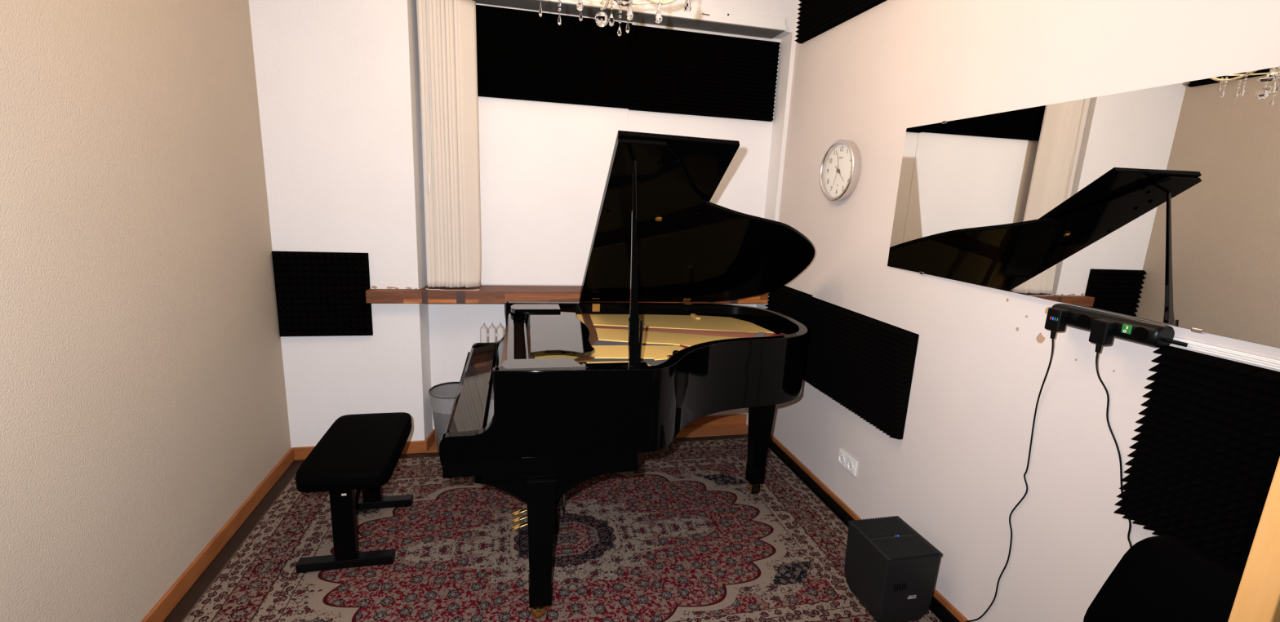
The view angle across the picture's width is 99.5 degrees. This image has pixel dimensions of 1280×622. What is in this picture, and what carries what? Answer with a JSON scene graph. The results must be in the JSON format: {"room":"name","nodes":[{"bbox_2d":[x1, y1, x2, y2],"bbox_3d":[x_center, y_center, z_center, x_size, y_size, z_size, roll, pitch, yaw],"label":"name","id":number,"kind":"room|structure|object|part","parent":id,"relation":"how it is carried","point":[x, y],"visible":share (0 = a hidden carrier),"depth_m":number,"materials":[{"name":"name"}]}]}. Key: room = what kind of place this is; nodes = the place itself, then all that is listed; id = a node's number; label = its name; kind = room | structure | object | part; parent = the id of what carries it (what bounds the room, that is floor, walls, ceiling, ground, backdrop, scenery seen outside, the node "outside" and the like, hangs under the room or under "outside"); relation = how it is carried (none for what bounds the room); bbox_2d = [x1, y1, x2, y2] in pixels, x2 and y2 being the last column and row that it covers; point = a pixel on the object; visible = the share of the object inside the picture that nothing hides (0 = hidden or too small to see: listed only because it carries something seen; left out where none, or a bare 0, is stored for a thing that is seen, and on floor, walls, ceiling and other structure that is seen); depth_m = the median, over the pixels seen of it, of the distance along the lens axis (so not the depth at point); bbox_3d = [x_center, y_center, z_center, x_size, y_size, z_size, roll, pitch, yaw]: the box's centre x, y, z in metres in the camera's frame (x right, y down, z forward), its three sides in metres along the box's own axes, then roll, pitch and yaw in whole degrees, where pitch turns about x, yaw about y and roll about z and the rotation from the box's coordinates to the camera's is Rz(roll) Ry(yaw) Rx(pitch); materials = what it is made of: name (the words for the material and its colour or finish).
{"room":"music room","nodes":[
{"label":"music room","id":0,"kind":"room"},
{"bbox_2d":[0,0,291,621],"bbox_3d":[-1.664,-0.273,1.086,0.120,3.250,4.500,0,12,-13],"label":"wall","id":1,"kind":"structure","parent":0,"point":[143,397],"depth_m":1.88,"materials":[{"name":"beige paint"}]},
{"bbox_2d":[141,447,294,621],"bbox_3d":[-1.635,1.308,1.286,0.016,0.080,4.199,0,12,-13],"label":"baseboard","id":2,"kind":"structure","parent":1,"relation":"attached to","point":[163,607],"depth_m":2.41,"materials":[{"name":"brown wood"}]},
{"bbox_2d":[248,0,799,447],"bbox_3d":[-0.582,-0.722,3.444,3.059,3.250,0.301,0,12,-13],"label":"wall","id":3,"kind":"structure","parent":0,"point":[338,82],"depth_m":3.08,"materials":[{"name":"white paint"}]},
{"bbox_2d":[271,251,373,336],"bbox_3d":[-1.818,-0.090,3.108,0.490,0.490,0.057,0,12,-13],"label":"panel","id":4,"kind":"object","parent":3,"relation":"attached to","point":[318,294],"visible":1,"depth_m":3.10,"materials":[{"name":"black"}]},
{"bbox_2d":[480,323,506,342],"bbox_3d":[-0.615,0.479,3.612,0.858,0.820,0.084,0,12,-13],"label":"radiator","id":5,"kind":"object","parent":3,"relation":"attached to","point":[491,335],"visible":0.15,"depth_m":3.43,"materials":[{"name":"white metal"}]},
{"bbox_2d":[293,413,746,460],"bbox_3d":[-0.643,0.843,3.699,3.014,0.080,0.178,0,12,-13],"label":"baseboard","id":6,"kind":"structure","parent":3,"relation":"attached to","point":[411,446],"depth_m":3.55,"materials":[{"name":"brown wood"}]},
{"bbox_2d":[420,96,628,284],"bbox_3d":[-0.693,-0.969,3.373,1.240,1.628,0.008,0,12,-13],"label":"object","id":7,"kind":"structure","parent":3,"relation":"attached to","point":[544,166],"depth_m":3.43,"materials":[{"name":"white paint"}]},
{"bbox_2d":[475,4,631,108],"bbox_3d":[-0.538,-1.517,3.248,0.988,0.494,0.066,0,12,-13],"label":"panel","id":8,"kind":"object","parent":3,"relation":"attached to","point":[522,55],"visible":0.91,"depth_m":3.25,"materials":[{"name":"black"}]},
{"bbox_2d":[365,284,768,303],"bbox_3d":[-0.366,-0.107,3.516,2.543,0.074,0.228,0,12,-13],"label":"window sill","id":9,"kind":"structure","parent":3,"relation":"attached to","point":[486,294],"depth_m":3.29,"materials":[{"name":"brown wood"}]},
{"bbox_2d":[426,423,747,453],"bbox_3d":[-0.279,0.880,3.786,2.266,0.004,0.163,0,12,-13],"label":"trim","id":10,"kind":"structure","parent":3,"relation":"attached to","point":[728,429],"depth_m":3.96,"materials":[{"name":"orange wood"}]},
{"bbox_2d":[416,0,786,290],"bbox_3d":[-0.214,-0.991,3.365,2.204,1.730,0.202,0,12,-13],"label":"vertical blind","id":11,"kind":"object","parent":3,"relation":"attached to","point":[447,33],"visible":0.99,"depth_m":3.15,"materials":[{"name":"beige fabric"}]},
{"bbox_3d":[-1.179,-1.268,3.013,0.029,0.960,0.004,0,12,-13],"label":"pull cord","id":12,"kind":"part","parent":11,"relation":"part of","materials":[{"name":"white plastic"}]},
{"bbox_3d":[-1.124,-0.128,3.253,0.308,0.006,0.029,0,12,-11],"label":"bead chain","id":13,"kind":"part","parent":11,"relation":"part of","materials":[{"name":"white plastic"}]},
{"bbox_2d":[627,24,780,217],"bbox_3d":[0.400,-0.973,3.628,1.002,1.628,0.006,0,12,-13],"label":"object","id":14,"kind":"structure","parent":3,"relation":"attached to","point":[743,187],"depth_m":3.67,"materials":[{"name":"white paint"}]},
{"bbox_2d":[628,24,780,121],"bbox_3d":[0.424,-1.513,3.473,0.984,0.492,0.066,0,12,-13],"label":"panel","id":15,"kind":"object","parent":3,"relation":"attached to","point":[678,72],"visible":1,"depth_m":3.46,"materials":[{"name":"black"}]},
{"bbox_2d":[163,423,942,621],"bbox_3d":[-0.191,1.359,1.793,3.259,0.100,4.500,0,12,-13],"label":"floor","id":16,"kind":"structure","parent":0,"point":[201,584],"depth_m":2.56,"materials":[{"name":"brown wood"}]},
{"bbox_2d":[428,382,459,453],"bbox_3d":[-1.192,0.691,3.465,0.286,0.415,0.285,0,12,-13],"label":"waste bin","id":17,"kind":"object","parent":16,"relation":"on","point":[442,396],"visible":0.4,"depth_m":3.36,"materials":[{"name":"grey plastic"}]},
{"bbox_2d":[181,437,942,621],"bbox_3d":[-0.367,1.114,2.648,2.935,0.009,1.910,0,12,-13],"label":"patterned rug","id":18,"kind":"object","parent":16,"relation":"on","point":[682,536],"visible":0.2,"depth_m":2.53,"materials":[{"name":"multicoloured carpet"}]},
{"bbox_2d":[295,412,413,573],"bbox_3d":[-1.311,0.831,2.522,0.401,0.509,0.636,0,12,-13],"label":"piano bench","id":19,"kind":"object","parent":18,"relation":"on","point":[359,452],"visible":1,"depth_m":2.34,"materials":[{"name":"black leather"}]},
{"bbox_3d":[-1.275,0.907,2.338,0.086,0.351,0.048,0,12,-13],"label":"leg","id":20,"kind":"part","parent":19,"relation":"part of","materials":[{"name":"black"}]},
{"bbox_3d":[-1.280,0.621,2.483,0.356,0.079,0.636,0,12,-13],"label":"seat","id":21,"kind":"part","parent":19,"relation":"part of","materials":[{"name":"black leather"}]},
{"bbox_3d":[-1.377,0.809,2.775,0.086,0.351,0.048,0,12,-13],"label":"leg","id":22,"kind":"part","parent":19,"relation":"part of","materials":[{"name":"black"}]},
{"bbox_2d":[439,130,814,618],"bbox_3d":[0.072,0.172,2.634,1.846,1.877,1.270,0,12,-13],"label":"grand piano","id":23,"kind":"object","parent":18,"relation":"on","point":[571,394],"visible":1,"depth_m":2.33,"materials":[{"name":"black paint"}]},
{"bbox_3d":[-0.594,0.192,2.497,0.028,0.174,1.139,0,12,-13],"label":"rail","id":24,"kind":"part","parent":23,"relation":"part of","materials":[{"name":"black paint"}]},
{"bbox_3d":[-0.527,0.130,2.498,0.011,0.031,1.139,0,12,-13],"label":"desk rail","id":25,"kind":"part","parent":23,"relation":"part of","materials":[{"name":"black paint"}]},
{"bbox_2d":[530,606,545,618],"bbox_3d":[-0.403,1.186,2.146,0.058,0.052,0.058,0,12,-13],"label":"caster","id":26,"kind":"object","parent":23,"relation":"attached to","point":[537,612],"depth_m":2.12,"materials":[{"name":"gold metal"}]},
{"bbox_3d":[-0.388,0.886,2.114,0.113,0.550,0.113,0,12,-13],"label":"leg","id":27,"kind":"part","parent":23,"relation":"part of","materials":[{"name":"black wood"}]},
{"bbox_3d":[-0.348,0.165,2.541,0.299,0.021,1.100,0,12,-13],"label":"frame plate","id":28,"kind":"part","parent":23,"relation":"part of","materials":[{"name":"gold metal"}]},
{"bbox_3d":[-0.419,0.483,2.596,0.585,0.035,1.170,0,12,-13],"label":"action frame","id":29,"kind":"part","parent":23,"relation":"part of","materials":[{"name":"black wood"}]},
{"bbox_3d":[-0.378,0.750,2.675,0.009,0.510,0.007,0,12,-13],"label":"trap rod","id":30,"kind":"part","parent":23,"relation":"part of","materials":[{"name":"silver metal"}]},
{"bbox_3d":[-0.365,0.762,2.618,0.009,0.510,0.007,0,12,-13],"label":"trap rod","id":31,"kind":"part","parent":23,"relation":"part of","materials":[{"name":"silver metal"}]},
{"bbox_3d":[-0.081,0.241,2.132,0.324,0.019,0.240,0,12,-13],"label":"frame plate","id":32,"kind":"part","parent":23,"relation":"part of","materials":[{"name":"gold metal"}]},
{"bbox_3d":[-0.018,0.189,2.391,0.495,0.019,0.236,0,12,-13],"label":"frame plate","id":33,"kind":"part","parent":23,"relation":"part of","materials":[{"name":"gold metal"}]},
{"bbox_3d":[0.149,0.144,2.645,0.785,0.018,0.246,4,12,6],"label":"frame plate","id":34,"kind":"part","parent":23,"relation":"part of","materials":[{"name":"gold metal"}]},
{"bbox_3d":[0.122,0.059,3.042,1.189,0.016,0.360,3,12,1],"label":"frame plate","id":35,"kind":"part","parent":23,"relation":"part of","materials":[{"name":"gold metal"}]},
{"bbox_3d":[0.378,-0.340,2.684,1.222,0.815,1.091,0,12,-13],"label":"lid","id":36,"kind":"part","parent":23,"relation":"part of","materials":[{"name":"black paint"}]},
{"bbox_3d":[0.675,0.660,3.058,0.130,0.658,0.130,0,12,-13],"label":"leg","id":37,"kind":"part","parent":23,"relation":"part of","materials":[{"name":"black wood"}]},
{"bbox_2d":[844,515,942,621],"bbox_3d":[1.073,1.089,2.282,0.312,0.322,0.262,0,12,-13],"label":"humidifier","id":38,"kind":"object","parent":18,"relation":"on","point":[890,567],"visible":1,"depth_m":2.18,"materials":[{"name":"black plastic"}]},
{"bbox_3d":[1.048,0.939,2.243,0.247,0.014,0.261,0,12,-13],"label":"frame","id":39,"kind":"part","parent":38,"relation":"part of","materials":[{"name":"black plastic"}]},
{"bbox_2d":[1083,535,1244,621],"bbox_3d":[1.041,1.009,1.187,0.486,0.946,0.481,0,12,-13],"label":"office chair","id":40,"kind":"object","parent":16,"relation":"on","point":[1159,578],"visible":0.95,"depth_m":1.23,"materials":[{"name":"black fabric"}]},
{"bbox_2d":[770,0,1279,621],"bbox_3d":[1.432,-0.282,1.806,0.121,3.250,4.500,0,12,-13],"label":"wall","id":41,"kind":"structure","parent":0,"point":[955,474],"depth_m":2.08,"materials":[{"name":"white paint"}]},
{"bbox_2d":[764,285,812,323],"bbox_3d":[0.936,0.097,3.531,0.066,0.498,0.498,0,12,-13],"label":"panel","id":42,"kind":"object","parent":41,"relation":"attached to","point":[788,301],"visible":0.34,"depth_m":3.44,"materials":[{"name":"black"}]},
{"bbox_2d":[819,139,861,200],"bbox_3d":[1.080,-0.761,2.942,0.048,0.320,0.320,0,12,-13],"label":"wall clock","id":43,"kind":"object","parent":41,"relation":"attached to","point":[840,169],"visible":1,"depth_m":2.93,"materials":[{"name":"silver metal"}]},
{"bbox_2d":[794,0,887,44],"bbox_3d":[1.097,-1.798,2.824,0.061,0.504,1.008,0,12,-13],"label":"panel","id":44,"kind":"object","parent":41,"relation":"attached to","point":[816,17],"visible":1,"depth_m":3.05,"materials":[{"name":"black"}]},
{"bbox_2d":[837,448,857,476],"bbox_3d":[1.110,0.810,2.905,0.016,0.082,0.158,0,12,-13],"label":"wall socket","id":45,"kind":"object","parent":41,"relation":"attached to","point":[846,461],"visible":1,"depth_m":2.89,"materials":[{"name":"white plastic"}]},
{"bbox_2d":[801,297,919,439],"bbox_3d":[1.091,0.253,2.866,0.066,0.498,0.896,0,12,-13],"label":"panel","id":46,"kind":"object","parent":41,"relation":"attached to","point":[865,364],"visible":0.98,"depth_m":2.73,"materials":[{"name":"black"}]},
{"bbox_2d":[768,438,959,621],"bbox_3d":[1.313,1.308,1.975,0.014,0.060,4.199,0,12,-13],"label":"trim","id":47,"kind":"structure","parent":41,"relation":"attached to","point":[940,610],"depth_m":3.06,"materials":[{"name":"black wood"}]},
{"bbox_2d":[769,433,968,621],"bbox_3d":[1.328,1.298,1.976,0.015,0.082,4.199,0,12,-13],"label":"baseboard","id":48,"kind":"structure","parent":41,"relation":"attached to","point":[936,594],"depth_m":2.96,"materials":[{"name":"brown wood"}]},
{"bbox_2d":[964,307,1068,621],"bbox_3d":[1.268,0.635,1.945,0.135,1.367,0.281,-2,13,-22],"label":"charger","id":49,"kind":"object","parent":41,"relation":"attached to","point":[1056,317],"visible":1,"depth_m":1.72,"materials":[{"name":"black plastic"}]},
{"bbox_2d":[887,66,1279,347],"bbox_3d":[1.431,-0.290,1.483,0.050,0.638,2.189,0,12,-12],"label":"wall mirror","id":50,"kind":"object","parent":41,"relation":"attached to","point":[1158,204],"visible":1,"depth_m":1.57,"materials":[{"name":"clear glass"}]},
{"bbox_2d":[1088,319,1132,547],"bbox_3d":[1.369,0.727,1.568,0.114,1.374,0.348,0,12,-13],"label":"plug","id":51,"kind":"object","parent":41,"relation":"attached to","point":[1102,331],"visible":0.84,"depth_m":1.56,"materials":[{"name":"black plastic"}]},
{"bbox_2d":[1051,303,1188,347],"bbox_3d":[1.382,0.042,1.579,0.083,0.064,0.348,0,12,-13],"label":"power strip","id":52,"kind":"object","parent":41,"relation":"attached to","point":[1152,334],"visible":0.9,"depth_m":1.51,"materials":[{"name":"black plastic"}]},
{"bbox_2d":[1076,314,1090,327],"bbox_3d":[1.331,0.029,1.626,0.002,0.038,0.038,0,12,-13],"label":"outlet","id":53,"kind":"object","parent":52,"relation":"attached to","point":[1082,320],"depth_m":1.63,"materials":[{"name":"black plastic"}]},
{"bbox_2d":[1120,324,1133,333],"bbox_3d":[1.359,0.050,1.512,0.006,0.025,0.024,0,12,-13],"label":"rocker switch","id":54,"kind":"object","parent":52,"relation":"attached to","point":[1125,328],"depth_m":1.51,"materials":[{"name":"green plastic"}]},
{"bbox_2d":[1132,326,1148,341],"bbox_3d":[1.366,0.062,1.479,0.002,0.038,0.038,0,12,-13],"label":"outlet","id":55,"kind":"object","parent":52,"relation":"attached to","point":[1139,333],"depth_m":1.48,"materials":[{"name":"black plastic"}]},
{"bbox_2d":[1113,345,1279,567],"bbox_3d":[1.504,0.444,1.056,0.068,0.504,0.983,0,12,-13],"label":"panel","id":56,"kind":"object","parent":41,"relation":"attached to","point":[1206,455],"visible":0.91,"depth_m":1.37,"materials":[{"name":"black"}]},
{"bbox_2d":[1170,336,1279,369],"bbox_3d":[1.644,0.274,0.598,0.018,0.022,1.870,0,12,-13],"label":"trim","id":57,"kind":"structure","parent":41,"relation":"attached to","point":[1266,362],"depth_m":1.34,"materials":[{"name":"white plastic"}]},
{"bbox_2d":[1227,457,1279,621],"bbox_3d":[1.226,0.535,0.910,0.616,1.996,0.044,0,12,-13],"label":"door","id":58,"kind":"structure","parent":41,"relation":"in","point":[1257,599],"depth_m":0.81,"materials":[{"name":"brown paint"}]},
{"bbox_3d":[-0.040,-1.915,1.099,3.259,0.100,4.500,0,12,-13],"label":"ceiling","id":59,"kind":"structure","parent":0,"visible":0},
{"bbox_2d":[538,0,691,35],"bbox_3d":[-0.068,-1.421,1.657,0.585,1.096,0.566,0,12,-13],"label":"chandelier","id":60,"kind":"object","parent":59,"relation":"hanging from","point":[601,18],"visible":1,"depth_m":1.75,"materials":[{"name":"clear glass"}]},
{"bbox_3d":[-0.112,-1.083,1.841,0.011,0.088,0.278,-1,12,-15],"label":"arm","id":61,"kind":"part","parent":60,"relation":"part of","materials":[{"name":"beige glass"}]},
{"bbox_3d":[0.037,-1.064,1.786,0.278,0.087,0.011,-5,14,-33],"label":"arm","id":62,"kind":"part","parent":60,"relation":"part of","materials":[{"name":"beige glass"}]}
]}

